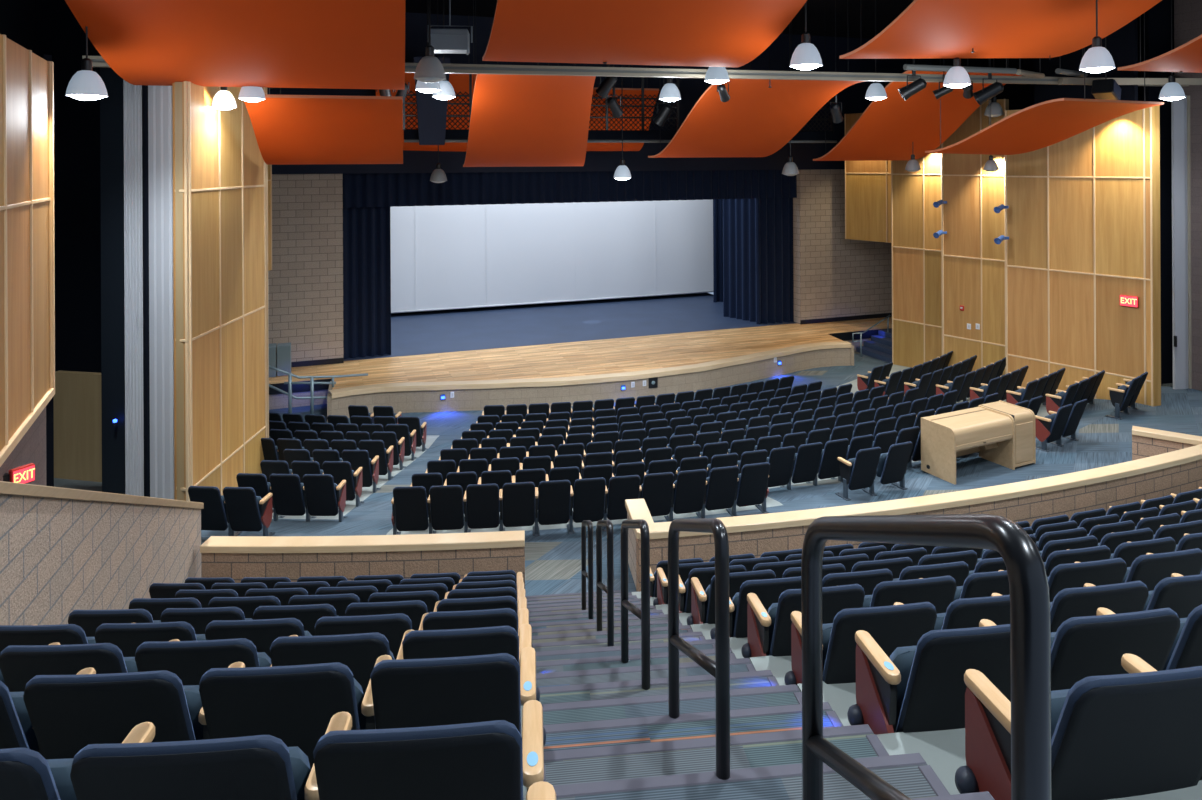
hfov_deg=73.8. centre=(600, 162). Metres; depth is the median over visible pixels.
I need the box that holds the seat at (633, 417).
[618,414,639,431]
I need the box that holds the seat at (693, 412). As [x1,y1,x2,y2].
[685,407,707,422]
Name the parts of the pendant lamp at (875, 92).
stem, lamp shade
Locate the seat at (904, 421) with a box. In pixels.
[894,413,916,436]
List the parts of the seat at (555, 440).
backrest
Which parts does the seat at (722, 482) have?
seat, leg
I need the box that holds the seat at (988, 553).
[976,543,1038,563]
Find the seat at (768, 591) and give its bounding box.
[710,576,800,638]
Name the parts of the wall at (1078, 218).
wood panel, wood panel, wood panel, wood panel, wood panel, wood panel, wood panel, wood panel, wood panel, wood panel, wood panel, wood panel, wood panel, wood panel, wood panel, wood panel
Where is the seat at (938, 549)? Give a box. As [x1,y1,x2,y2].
[932,546,982,557]
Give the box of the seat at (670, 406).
[659,402,679,418]
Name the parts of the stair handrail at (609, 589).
rail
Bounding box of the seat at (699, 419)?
[691,414,714,430]
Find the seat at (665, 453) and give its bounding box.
[643,447,671,472]
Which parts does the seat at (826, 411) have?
backrest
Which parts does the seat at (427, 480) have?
backrest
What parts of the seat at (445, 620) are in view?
armrest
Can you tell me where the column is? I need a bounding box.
[123,79,174,499]
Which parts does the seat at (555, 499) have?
backrest, leg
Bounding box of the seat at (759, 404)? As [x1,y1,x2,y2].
[748,399,767,414]
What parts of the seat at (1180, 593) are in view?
seat, armrest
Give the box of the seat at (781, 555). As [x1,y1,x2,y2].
[760,549,801,561]
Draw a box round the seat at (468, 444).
[451,438,480,457]
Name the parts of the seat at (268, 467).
backrest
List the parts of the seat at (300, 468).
backrest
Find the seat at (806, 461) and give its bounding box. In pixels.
[791,442,822,485]
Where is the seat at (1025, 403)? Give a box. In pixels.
[1015,400,1028,407]
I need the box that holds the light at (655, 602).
[653,598,658,604]
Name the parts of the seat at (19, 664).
backrest, seat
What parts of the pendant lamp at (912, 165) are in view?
lamp shade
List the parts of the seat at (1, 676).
seat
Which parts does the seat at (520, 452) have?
backrest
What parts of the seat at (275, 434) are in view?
backrest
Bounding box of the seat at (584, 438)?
[567,433,591,452]
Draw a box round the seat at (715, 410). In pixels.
[708,404,728,420]
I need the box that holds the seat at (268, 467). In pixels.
[260,460,292,481]
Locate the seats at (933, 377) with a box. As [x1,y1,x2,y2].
[269,351,1147,428]
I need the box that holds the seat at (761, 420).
[745,415,769,434]
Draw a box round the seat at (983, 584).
[953,570,1009,600]
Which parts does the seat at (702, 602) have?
panel, armrest, seat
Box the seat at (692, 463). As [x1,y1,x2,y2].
[677,456,707,472]
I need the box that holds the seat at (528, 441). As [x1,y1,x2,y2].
[510,436,537,451]
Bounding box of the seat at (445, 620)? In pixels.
[422,608,528,635]
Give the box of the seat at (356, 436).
[346,431,370,449]
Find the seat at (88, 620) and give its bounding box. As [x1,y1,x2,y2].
[68,609,160,636]
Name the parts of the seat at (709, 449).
backrest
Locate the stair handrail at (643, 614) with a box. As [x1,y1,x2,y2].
[621,519,649,689]
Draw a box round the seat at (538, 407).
[529,403,550,419]
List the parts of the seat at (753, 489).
leg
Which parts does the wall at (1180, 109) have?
pull handle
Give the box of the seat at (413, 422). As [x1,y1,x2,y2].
[398,416,427,451]
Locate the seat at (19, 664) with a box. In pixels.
[0,639,175,691]
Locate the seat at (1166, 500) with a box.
[1140,495,1173,511]
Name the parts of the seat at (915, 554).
backrest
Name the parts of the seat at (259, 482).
backrest, leg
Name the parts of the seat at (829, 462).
seat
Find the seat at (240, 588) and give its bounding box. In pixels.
[211,582,267,596]
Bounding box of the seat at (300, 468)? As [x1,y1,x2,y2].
[291,461,323,482]
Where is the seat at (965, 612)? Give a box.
[934,593,1009,629]
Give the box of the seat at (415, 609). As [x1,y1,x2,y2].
[345,600,439,629]
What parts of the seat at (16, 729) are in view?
backrest, seat, armrest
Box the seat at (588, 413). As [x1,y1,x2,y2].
[572,410,593,425]
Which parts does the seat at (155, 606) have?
backrest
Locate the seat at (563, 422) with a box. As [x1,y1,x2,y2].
[546,419,569,434]
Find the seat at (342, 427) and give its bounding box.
[336,423,358,438]
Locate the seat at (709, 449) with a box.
[700,441,728,463]
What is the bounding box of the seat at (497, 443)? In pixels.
[481,437,509,453]
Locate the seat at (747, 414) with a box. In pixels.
[737,408,758,424]
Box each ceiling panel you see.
[65,0,404,89]
[244,88,402,164]
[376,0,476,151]
[463,0,628,166]
[482,0,806,67]
[548,63,658,150]
[648,0,864,157]
[705,21,791,90]
[813,6,1021,160]
[840,0,1161,59]
[925,13,1163,154]
[1117,15,1201,72]
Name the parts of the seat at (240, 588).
backrest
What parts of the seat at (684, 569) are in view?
panel, armrest, backrest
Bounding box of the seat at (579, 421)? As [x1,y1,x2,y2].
[570,418,593,433]
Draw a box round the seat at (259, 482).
[236,473,284,520]
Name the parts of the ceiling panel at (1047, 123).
hanger rod, panel, hanger rod, hanger rod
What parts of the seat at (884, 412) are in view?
backrest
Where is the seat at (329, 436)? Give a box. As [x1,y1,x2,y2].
[320,431,345,447]
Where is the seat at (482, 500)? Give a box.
[466,484,504,530]
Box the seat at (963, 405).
[952,401,968,411]
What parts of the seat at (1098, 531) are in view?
backrest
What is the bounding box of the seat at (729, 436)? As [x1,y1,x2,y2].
[719,428,744,448]
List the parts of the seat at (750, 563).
backrest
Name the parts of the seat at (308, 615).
backrest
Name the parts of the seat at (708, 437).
backrest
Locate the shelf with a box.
[956,438,1011,451]
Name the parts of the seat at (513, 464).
backrest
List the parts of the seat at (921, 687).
panel, armrest, number plate, seat, backrest, armrest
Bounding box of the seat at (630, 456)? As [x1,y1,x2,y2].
[613,450,643,475]
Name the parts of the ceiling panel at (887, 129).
hanger rod, panel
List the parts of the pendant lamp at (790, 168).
stem, lamp shade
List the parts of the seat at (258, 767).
armrest, backrest, seat, armrest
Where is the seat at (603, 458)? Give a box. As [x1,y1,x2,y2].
[584,452,613,472]
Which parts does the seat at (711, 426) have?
backrest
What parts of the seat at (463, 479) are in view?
backrest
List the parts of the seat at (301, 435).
backrest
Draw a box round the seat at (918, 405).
[909,397,927,414]
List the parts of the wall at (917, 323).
wood panel, wood panel, wood panel, wood panel, wood panel, wood panel, wood panel, wood panel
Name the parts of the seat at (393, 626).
backrest, armrest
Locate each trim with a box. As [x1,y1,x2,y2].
[172,81,189,500]
[265,87,268,437]
[1152,105,1160,405]
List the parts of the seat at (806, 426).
backrest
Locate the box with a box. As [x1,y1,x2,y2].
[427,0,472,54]
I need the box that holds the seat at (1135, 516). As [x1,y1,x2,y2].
[1119,507,1158,525]
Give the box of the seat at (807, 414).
[791,409,812,428]
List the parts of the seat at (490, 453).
backrest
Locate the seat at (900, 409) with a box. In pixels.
[892,401,911,422]
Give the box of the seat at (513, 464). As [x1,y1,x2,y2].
[491,457,522,475]
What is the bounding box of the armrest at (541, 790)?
[526,781,555,799]
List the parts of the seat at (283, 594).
backrest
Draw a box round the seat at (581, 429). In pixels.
[569,425,593,441]
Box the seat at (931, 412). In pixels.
[913,409,934,431]
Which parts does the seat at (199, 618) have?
backrest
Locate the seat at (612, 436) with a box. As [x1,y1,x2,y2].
[594,431,618,450]
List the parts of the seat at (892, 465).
seat, leg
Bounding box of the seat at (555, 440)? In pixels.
[538,435,564,453]
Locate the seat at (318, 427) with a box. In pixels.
[312,423,334,437]
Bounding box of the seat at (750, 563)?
[729,556,778,571]
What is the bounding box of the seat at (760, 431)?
[744,425,768,445]
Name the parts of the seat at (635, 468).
backrest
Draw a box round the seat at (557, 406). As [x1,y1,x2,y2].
[551,402,571,419]
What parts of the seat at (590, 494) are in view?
leg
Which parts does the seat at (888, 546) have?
backrest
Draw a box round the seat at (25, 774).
[0,722,148,799]
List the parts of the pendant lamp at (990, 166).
stem, lamp shade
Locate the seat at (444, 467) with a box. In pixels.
[425,460,458,484]
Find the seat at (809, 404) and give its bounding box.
[798,399,817,414]
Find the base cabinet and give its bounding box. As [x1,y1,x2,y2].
[269,342,290,377]
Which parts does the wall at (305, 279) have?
baseboard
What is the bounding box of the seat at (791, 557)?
[785,551,833,560]
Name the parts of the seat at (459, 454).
backrest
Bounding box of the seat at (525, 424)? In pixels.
[521,421,544,433]
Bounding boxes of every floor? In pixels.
[54,351,1201,595]
[521,705,522,736]
[523,785,526,799]
[631,591,640,597]
[650,597,654,605]
[655,604,667,613]
[679,613,691,624]
[690,623,714,639]
[730,637,747,658]
[750,656,791,684]
[797,681,856,725]
[877,728,965,794]
[1107,780,1201,799]
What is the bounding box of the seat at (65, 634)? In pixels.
[0,624,95,653]
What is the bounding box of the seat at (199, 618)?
[160,607,252,633]
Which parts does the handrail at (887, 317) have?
post, rail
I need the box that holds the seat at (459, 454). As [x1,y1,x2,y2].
[439,448,469,471]
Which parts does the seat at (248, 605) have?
backrest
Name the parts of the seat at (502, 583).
armrest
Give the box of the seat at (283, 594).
[245,588,307,605]
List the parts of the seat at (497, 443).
backrest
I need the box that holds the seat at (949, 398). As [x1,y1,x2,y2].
[940,390,957,406]
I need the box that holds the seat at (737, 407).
[728,402,748,417]
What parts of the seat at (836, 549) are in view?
backrest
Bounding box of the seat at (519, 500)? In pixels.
[502,482,539,535]
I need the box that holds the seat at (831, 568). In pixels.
[782,563,845,578]
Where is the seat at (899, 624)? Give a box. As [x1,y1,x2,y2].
[784,602,936,684]
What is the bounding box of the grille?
[1113,79,1120,99]
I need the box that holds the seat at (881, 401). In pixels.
[869,395,887,410]
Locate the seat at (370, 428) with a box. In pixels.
[361,424,384,439]
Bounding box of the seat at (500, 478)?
[481,470,514,508]
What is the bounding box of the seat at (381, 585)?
[336,579,391,592]
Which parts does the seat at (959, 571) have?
backrest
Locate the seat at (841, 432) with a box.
[829,424,853,444]
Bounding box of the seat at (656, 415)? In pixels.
[642,412,662,428]
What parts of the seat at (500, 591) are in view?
armrest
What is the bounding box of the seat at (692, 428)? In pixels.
[672,424,697,440]
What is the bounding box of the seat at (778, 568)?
[753,559,801,577]
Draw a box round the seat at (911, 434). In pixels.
[895,426,919,467]
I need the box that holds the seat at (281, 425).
[269,421,288,435]
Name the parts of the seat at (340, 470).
backrest, panel, armrest, leg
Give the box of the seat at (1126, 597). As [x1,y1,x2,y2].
[1050,581,1148,631]
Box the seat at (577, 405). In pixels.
[572,400,593,412]
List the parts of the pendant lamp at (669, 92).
lamp shade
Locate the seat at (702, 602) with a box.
[687,569,775,624]
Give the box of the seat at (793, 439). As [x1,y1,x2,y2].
[780,432,806,452]
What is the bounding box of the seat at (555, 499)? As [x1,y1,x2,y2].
[538,480,574,533]
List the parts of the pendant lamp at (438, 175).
stem, lamp shade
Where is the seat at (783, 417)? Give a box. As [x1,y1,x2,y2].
[768,412,791,431]
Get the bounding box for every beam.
[82,56,1188,86]
[1058,78,1201,84]
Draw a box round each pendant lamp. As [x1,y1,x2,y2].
[66,26,107,99]
[211,87,236,109]
[238,86,265,101]
[414,0,445,82]
[415,0,440,92]
[430,0,446,182]
[432,0,455,99]
[614,64,630,179]
[659,66,680,101]
[705,67,729,83]
[782,23,798,175]
[790,1,821,69]
[865,0,886,100]
[905,0,920,171]
[943,58,970,87]
[983,58,998,171]
[984,58,1003,116]
[1079,0,1114,72]
[1159,0,1185,100]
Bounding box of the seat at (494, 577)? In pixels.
[460,574,522,584]
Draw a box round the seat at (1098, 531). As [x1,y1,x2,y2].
[1087,520,1134,542]
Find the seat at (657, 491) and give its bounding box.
[641,472,674,521]
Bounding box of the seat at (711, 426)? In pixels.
[697,421,722,438]
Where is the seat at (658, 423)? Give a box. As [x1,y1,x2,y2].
[644,419,667,437]
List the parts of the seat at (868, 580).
backrest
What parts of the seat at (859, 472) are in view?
leg, armrest, seat, backrest, leg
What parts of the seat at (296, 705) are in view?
armrest, backrest, seat, armrest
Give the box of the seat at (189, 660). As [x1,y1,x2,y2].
[135,635,295,685]
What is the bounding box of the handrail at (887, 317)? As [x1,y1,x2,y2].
[852,315,889,356]
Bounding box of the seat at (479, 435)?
[461,430,488,447]
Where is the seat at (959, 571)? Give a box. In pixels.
[893,561,968,585]
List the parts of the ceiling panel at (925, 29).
hanger rod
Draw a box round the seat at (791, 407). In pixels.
[779,402,799,418]
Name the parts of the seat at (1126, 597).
armrest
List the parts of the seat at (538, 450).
backrest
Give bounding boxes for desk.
[921,400,1035,484]
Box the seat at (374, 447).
[359,440,394,480]
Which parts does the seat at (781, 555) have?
backrest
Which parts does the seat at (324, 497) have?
backrest, armrest, panel, leg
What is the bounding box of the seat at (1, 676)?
[0,642,57,684]
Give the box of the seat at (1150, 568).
[1122,548,1201,590]
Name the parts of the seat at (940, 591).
seat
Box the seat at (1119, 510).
[1105,502,1140,518]
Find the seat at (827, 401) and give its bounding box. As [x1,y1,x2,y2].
[817,396,835,407]
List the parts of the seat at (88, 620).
backrest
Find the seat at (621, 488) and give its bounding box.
[607,475,641,519]
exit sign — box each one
[3,463,34,483]
[1120,295,1138,307]
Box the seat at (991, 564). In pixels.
[968,557,1006,575]
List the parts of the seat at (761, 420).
backrest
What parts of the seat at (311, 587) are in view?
backrest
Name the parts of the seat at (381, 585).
backrest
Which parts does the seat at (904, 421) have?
backrest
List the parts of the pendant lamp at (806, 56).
stem, lamp shade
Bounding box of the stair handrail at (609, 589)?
[596,520,613,646]
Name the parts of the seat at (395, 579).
backrest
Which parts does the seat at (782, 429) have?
backrest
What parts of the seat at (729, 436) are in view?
backrest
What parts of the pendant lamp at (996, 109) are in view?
lamp shade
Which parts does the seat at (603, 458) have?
backrest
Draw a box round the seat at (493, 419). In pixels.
[476,415,500,429]
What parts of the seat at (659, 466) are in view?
backrest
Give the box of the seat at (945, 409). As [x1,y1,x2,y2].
[935,405,952,414]
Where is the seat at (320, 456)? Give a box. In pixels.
[312,449,342,469]
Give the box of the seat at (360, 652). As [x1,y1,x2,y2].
[270,630,411,694]
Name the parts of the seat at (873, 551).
backrest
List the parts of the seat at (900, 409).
backrest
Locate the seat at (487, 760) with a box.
[311,700,543,799]
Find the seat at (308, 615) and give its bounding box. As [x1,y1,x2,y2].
[253,604,337,635]
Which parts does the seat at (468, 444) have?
backrest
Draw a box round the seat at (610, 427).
[593,423,617,441]
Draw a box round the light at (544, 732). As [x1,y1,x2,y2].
[543,727,545,744]
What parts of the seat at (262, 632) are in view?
backrest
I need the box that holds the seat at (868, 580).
[822,569,892,594]
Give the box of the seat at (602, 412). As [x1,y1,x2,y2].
[594,408,615,425]
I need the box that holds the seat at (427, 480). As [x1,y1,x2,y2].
[410,473,446,512]
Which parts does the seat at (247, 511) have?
backrest, seat, armrest, panel, leg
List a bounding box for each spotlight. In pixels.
[376,89,393,95]
[394,82,409,102]
[596,64,616,97]
[607,64,622,117]
[653,66,671,126]
[717,83,729,101]
[830,0,842,122]
[898,59,926,100]
[933,58,952,98]
[933,200,946,207]
[933,230,946,237]
[963,58,972,98]
[973,58,1003,104]
[994,204,1008,212]
[994,235,1008,243]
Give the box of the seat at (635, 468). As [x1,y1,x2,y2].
[614,462,645,485]
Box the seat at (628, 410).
[616,407,637,423]
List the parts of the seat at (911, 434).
backrest, leg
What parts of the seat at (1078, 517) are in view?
backrest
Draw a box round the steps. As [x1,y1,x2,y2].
[856,329,891,362]
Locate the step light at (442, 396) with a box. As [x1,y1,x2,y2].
[440,394,444,399]
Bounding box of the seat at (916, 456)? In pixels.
[912,430,920,460]
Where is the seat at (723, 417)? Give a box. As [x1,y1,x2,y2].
[714,411,736,427]
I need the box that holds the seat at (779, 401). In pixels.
[767,396,786,410]
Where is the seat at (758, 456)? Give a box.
[737,449,767,473]
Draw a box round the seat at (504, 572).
[466,570,522,577]
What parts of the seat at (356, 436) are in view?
backrest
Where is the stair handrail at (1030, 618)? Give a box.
[801,514,1050,799]
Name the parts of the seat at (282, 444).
backrest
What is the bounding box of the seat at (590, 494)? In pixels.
[573,477,607,530]
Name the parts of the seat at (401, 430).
backrest, panel, leg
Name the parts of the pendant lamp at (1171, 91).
stem, lamp shade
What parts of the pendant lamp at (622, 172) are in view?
stem, lamp shade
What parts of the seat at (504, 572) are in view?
backrest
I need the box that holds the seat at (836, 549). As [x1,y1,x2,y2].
[824,544,853,556]
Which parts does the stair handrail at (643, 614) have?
rail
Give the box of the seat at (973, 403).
[968,397,984,408]
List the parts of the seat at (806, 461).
seat, leg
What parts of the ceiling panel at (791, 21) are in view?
hanger rod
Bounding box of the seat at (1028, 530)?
[1023,527,1032,534]
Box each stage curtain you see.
[343,207,390,358]
[713,199,722,301]
[723,199,756,321]
[756,198,793,324]
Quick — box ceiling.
[405,0,911,38]
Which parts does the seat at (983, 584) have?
seat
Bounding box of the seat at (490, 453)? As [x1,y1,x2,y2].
[470,447,498,467]
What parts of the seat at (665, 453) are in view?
backrest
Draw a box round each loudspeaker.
[414,57,449,144]
[1091,37,1120,99]
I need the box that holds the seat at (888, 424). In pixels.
[873,417,896,440]
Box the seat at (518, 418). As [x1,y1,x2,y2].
[501,414,524,426]
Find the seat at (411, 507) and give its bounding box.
[391,486,435,534]
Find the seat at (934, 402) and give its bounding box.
[925,394,943,410]
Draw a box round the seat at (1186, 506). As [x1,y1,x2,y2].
[1158,500,1196,517]
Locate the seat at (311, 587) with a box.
[274,581,329,594]
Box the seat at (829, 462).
[818,438,848,480]
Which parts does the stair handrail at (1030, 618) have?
rail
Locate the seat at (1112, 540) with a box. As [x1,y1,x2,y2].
[1097,528,1153,553]
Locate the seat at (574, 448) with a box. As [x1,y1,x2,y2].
[558,443,585,464]
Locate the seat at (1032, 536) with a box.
[981,534,1035,557]
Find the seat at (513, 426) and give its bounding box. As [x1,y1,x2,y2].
[496,422,520,434]
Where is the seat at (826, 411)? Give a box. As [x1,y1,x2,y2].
[812,405,833,424]
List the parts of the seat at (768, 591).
armrest, seat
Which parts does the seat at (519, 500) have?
backrest, armrest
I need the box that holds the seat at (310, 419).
[305,414,327,429]
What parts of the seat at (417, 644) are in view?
backrest, armrest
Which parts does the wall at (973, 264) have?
wood panel, wood panel, wood panel, wood panel, wood panel, wood panel, wood panel, wood panel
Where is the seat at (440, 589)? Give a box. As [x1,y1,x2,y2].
[385,583,455,600]
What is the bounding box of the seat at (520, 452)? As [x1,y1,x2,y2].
[499,446,528,462]
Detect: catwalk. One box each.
[403,74,471,142]
[587,76,679,142]
[788,98,836,142]
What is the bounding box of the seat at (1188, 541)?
[1174,533,1201,551]
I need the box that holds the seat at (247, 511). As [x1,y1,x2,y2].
[223,487,274,535]
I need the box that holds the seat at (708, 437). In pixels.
[693,431,719,451]
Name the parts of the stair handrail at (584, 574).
rail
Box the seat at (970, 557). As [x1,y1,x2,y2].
[917,550,977,570]
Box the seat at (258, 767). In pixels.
[70,712,346,799]
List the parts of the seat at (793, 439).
backrest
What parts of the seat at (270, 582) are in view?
backrest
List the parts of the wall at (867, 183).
wood panel, wood panel, wood panel, wood panel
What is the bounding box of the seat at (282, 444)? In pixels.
[277,438,303,460]
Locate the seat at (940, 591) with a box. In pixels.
[862,575,956,613]
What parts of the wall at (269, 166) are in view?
wood panel, wood panel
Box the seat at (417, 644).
[400,624,539,705]
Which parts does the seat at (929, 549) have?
backrest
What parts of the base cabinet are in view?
door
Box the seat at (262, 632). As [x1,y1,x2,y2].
[205,618,311,657]
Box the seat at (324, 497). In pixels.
[303,474,347,521]
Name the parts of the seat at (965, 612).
seat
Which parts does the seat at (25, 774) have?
backrest, seat, armrest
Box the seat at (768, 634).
[741,584,864,658]
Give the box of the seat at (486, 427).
[469,423,495,437]
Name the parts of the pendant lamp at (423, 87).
lamp shade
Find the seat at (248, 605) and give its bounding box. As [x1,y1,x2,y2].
[208,596,280,619]
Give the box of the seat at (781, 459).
[766,446,795,489]
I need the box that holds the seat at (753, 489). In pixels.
[736,462,769,513]
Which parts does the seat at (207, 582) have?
backrest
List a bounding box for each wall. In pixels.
[0,0,34,53]
[0,34,54,466]
[0,407,45,485]
[0,481,203,624]
[35,0,100,372]
[43,54,53,486]
[53,370,101,481]
[100,55,124,493]
[175,81,266,500]
[200,530,524,588]
[267,12,931,173]
[268,165,271,270]
[268,174,343,366]
[269,389,327,409]
[327,381,332,421]
[332,348,850,417]
[625,499,656,586]
[636,444,1201,591]
[793,169,891,323]
[844,113,891,242]
[845,338,870,350]
[851,345,853,365]
[891,144,942,367]
[932,14,1142,109]
[942,99,1008,374]
[1005,107,1152,405]
[1034,17,1137,104]
[1132,426,1201,460]
[1143,0,1173,383]
[1171,95,1191,388]
[1174,0,1201,390]
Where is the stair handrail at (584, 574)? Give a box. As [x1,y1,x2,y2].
[581,520,592,619]
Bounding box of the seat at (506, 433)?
[489,429,515,442]
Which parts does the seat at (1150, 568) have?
seat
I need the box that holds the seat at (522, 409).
[506,404,528,418]
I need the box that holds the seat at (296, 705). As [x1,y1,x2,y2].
[199,655,388,768]
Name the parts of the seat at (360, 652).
backrest, armrest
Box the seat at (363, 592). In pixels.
[315,586,377,602]
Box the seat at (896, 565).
[851,557,912,578]
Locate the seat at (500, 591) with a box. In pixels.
[445,587,524,602]
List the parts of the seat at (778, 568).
backrest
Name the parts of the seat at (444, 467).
backrest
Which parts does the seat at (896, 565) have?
backrest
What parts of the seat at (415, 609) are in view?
backrest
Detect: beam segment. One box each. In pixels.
[903,0,1016,73]
[1016,58,1044,77]
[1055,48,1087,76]
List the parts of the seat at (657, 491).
backrest, leg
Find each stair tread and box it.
[525,590,620,598]
[527,592,631,601]
[527,595,636,605]
[527,598,640,608]
[528,602,640,613]
[529,605,655,617]
[529,609,663,623]
[530,614,667,628]
[532,619,681,635]
[532,625,692,642]
[532,632,705,651]
[536,639,714,661]
[536,648,736,673]
[536,658,755,686]
[538,670,779,703]
[541,684,801,724]
[543,702,842,751]
[543,724,888,785]
[553,753,949,799]
[912,791,994,799]
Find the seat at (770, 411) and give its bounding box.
[758,405,779,421]
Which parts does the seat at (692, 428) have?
backrest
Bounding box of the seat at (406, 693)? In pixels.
[366,647,545,744]
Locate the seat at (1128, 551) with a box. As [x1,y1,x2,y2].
[1110,537,1175,566]
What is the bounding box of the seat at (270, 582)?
[240,577,290,588]
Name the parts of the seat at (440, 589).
backrest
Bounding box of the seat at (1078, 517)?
[1069,508,1105,525]
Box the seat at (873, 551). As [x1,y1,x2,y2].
[839,545,886,560]
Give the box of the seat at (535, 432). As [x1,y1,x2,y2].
[516,428,541,442]
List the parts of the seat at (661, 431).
backrest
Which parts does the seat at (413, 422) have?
backrest, panel, leg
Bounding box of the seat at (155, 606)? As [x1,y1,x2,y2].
[129,597,201,619]
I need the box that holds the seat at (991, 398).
[983,393,998,403]
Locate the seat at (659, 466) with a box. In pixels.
[646,459,677,481]
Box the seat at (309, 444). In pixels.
[304,439,331,457]
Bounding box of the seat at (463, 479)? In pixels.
[446,472,480,506]
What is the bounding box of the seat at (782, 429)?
[768,422,791,441]
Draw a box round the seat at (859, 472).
[835,447,880,500]
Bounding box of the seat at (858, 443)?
[845,434,873,460]
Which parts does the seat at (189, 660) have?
backrest, seat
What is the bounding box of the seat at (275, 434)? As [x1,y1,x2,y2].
[269,429,294,445]
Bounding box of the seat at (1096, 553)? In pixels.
[1044,545,1110,576]
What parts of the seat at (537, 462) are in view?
backrest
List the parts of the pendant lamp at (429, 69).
stem, lamp shade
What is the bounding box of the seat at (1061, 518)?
[1030,514,1068,532]
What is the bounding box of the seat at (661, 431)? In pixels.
[647,427,671,444]
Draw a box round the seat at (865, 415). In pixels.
[853,408,875,430]
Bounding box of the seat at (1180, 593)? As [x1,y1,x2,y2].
[1143,573,1201,617]
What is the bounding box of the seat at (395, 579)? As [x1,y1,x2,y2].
[353,574,403,584]
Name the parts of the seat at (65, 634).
backrest, seat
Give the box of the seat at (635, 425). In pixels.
[619,421,642,439]
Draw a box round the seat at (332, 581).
[297,576,347,586]
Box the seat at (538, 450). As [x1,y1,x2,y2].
[529,445,557,465]
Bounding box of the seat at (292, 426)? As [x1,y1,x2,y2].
[288,422,311,436]
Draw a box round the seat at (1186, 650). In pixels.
[1163,604,1201,669]
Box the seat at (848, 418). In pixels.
[834,412,855,427]
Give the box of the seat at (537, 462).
[523,456,553,478]
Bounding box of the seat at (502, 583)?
[454,580,523,592]
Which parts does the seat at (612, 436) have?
backrest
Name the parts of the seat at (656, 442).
backrest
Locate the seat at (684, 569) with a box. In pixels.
[653,561,714,604]
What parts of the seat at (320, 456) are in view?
backrest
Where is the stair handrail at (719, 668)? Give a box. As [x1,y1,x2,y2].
[668,518,729,779]
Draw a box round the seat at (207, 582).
[185,577,234,589]
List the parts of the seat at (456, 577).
backrest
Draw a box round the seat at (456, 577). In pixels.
[410,572,466,584]
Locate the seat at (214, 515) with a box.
[188,486,240,535]
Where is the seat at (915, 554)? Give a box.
[874,547,926,565]
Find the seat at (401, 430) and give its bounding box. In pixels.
[386,424,417,460]
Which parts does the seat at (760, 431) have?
backrest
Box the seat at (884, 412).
[873,405,893,426]
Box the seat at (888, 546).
[858,542,894,550]
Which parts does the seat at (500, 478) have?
backrest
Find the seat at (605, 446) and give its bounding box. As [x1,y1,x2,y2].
[586,441,613,454]
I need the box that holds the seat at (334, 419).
[327,415,350,430]
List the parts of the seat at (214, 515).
backrest, seat, leg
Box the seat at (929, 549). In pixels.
[891,544,935,554]
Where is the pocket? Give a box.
[649,377,657,387]
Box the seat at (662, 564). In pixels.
[650,558,703,597]
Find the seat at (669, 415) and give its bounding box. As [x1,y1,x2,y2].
[665,409,685,426]
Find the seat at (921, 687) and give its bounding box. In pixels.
[847,619,1010,734]
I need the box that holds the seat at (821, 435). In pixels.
[805,428,830,448]
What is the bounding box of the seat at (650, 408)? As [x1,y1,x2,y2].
[638,405,658,420]
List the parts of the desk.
panel, panel, rail, panel, panel, tambour door, plinth rail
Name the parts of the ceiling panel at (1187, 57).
hanger rod, panel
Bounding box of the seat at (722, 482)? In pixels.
[705,466,738,516]
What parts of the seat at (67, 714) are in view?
armrest, backrest, seat, armrest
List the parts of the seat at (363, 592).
backrest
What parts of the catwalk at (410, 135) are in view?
guard rail, guard rail, guard rail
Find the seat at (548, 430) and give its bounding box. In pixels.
[542,427,567,443]
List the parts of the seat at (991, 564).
backrest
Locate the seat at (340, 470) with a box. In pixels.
[322,461,363,506]
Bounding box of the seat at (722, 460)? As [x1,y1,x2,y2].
[707,453,737,476]
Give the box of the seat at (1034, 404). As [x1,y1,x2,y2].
[1027,396,1042,414]
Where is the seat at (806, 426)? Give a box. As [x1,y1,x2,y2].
[791,419,814,438]
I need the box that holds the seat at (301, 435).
[294,430,319,446]
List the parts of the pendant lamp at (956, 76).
lamp shade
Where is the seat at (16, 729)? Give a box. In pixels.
[0,667,90,752]
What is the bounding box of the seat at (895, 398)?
[886,391,904,407]
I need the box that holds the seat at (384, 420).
[374,416,395,431]
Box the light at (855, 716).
[847,704,863,724]
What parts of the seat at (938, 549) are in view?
backrest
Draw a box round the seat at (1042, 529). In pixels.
[1033,520,1077,540]
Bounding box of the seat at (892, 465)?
[876,441,912,489]
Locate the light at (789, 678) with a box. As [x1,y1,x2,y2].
[784,671,796,684]
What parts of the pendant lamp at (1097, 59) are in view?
stem, lamp shade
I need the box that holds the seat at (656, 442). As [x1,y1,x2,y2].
[640,436,666,458]
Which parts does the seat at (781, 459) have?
backrest, leg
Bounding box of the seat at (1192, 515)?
[1179,509,1201,522]
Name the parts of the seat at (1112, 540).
backrest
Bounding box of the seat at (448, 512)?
[429,485,470,532]
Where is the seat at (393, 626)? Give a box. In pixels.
[314,613,426,659]
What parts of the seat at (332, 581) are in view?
backrest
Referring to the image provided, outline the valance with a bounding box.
[343,170,796,207]
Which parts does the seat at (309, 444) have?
backrest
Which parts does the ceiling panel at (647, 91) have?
panel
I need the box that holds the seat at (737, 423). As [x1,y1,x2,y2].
[721,418,746,435]
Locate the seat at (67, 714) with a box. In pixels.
[23,662,241,758]
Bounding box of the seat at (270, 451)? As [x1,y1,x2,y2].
[261,438,279,460]

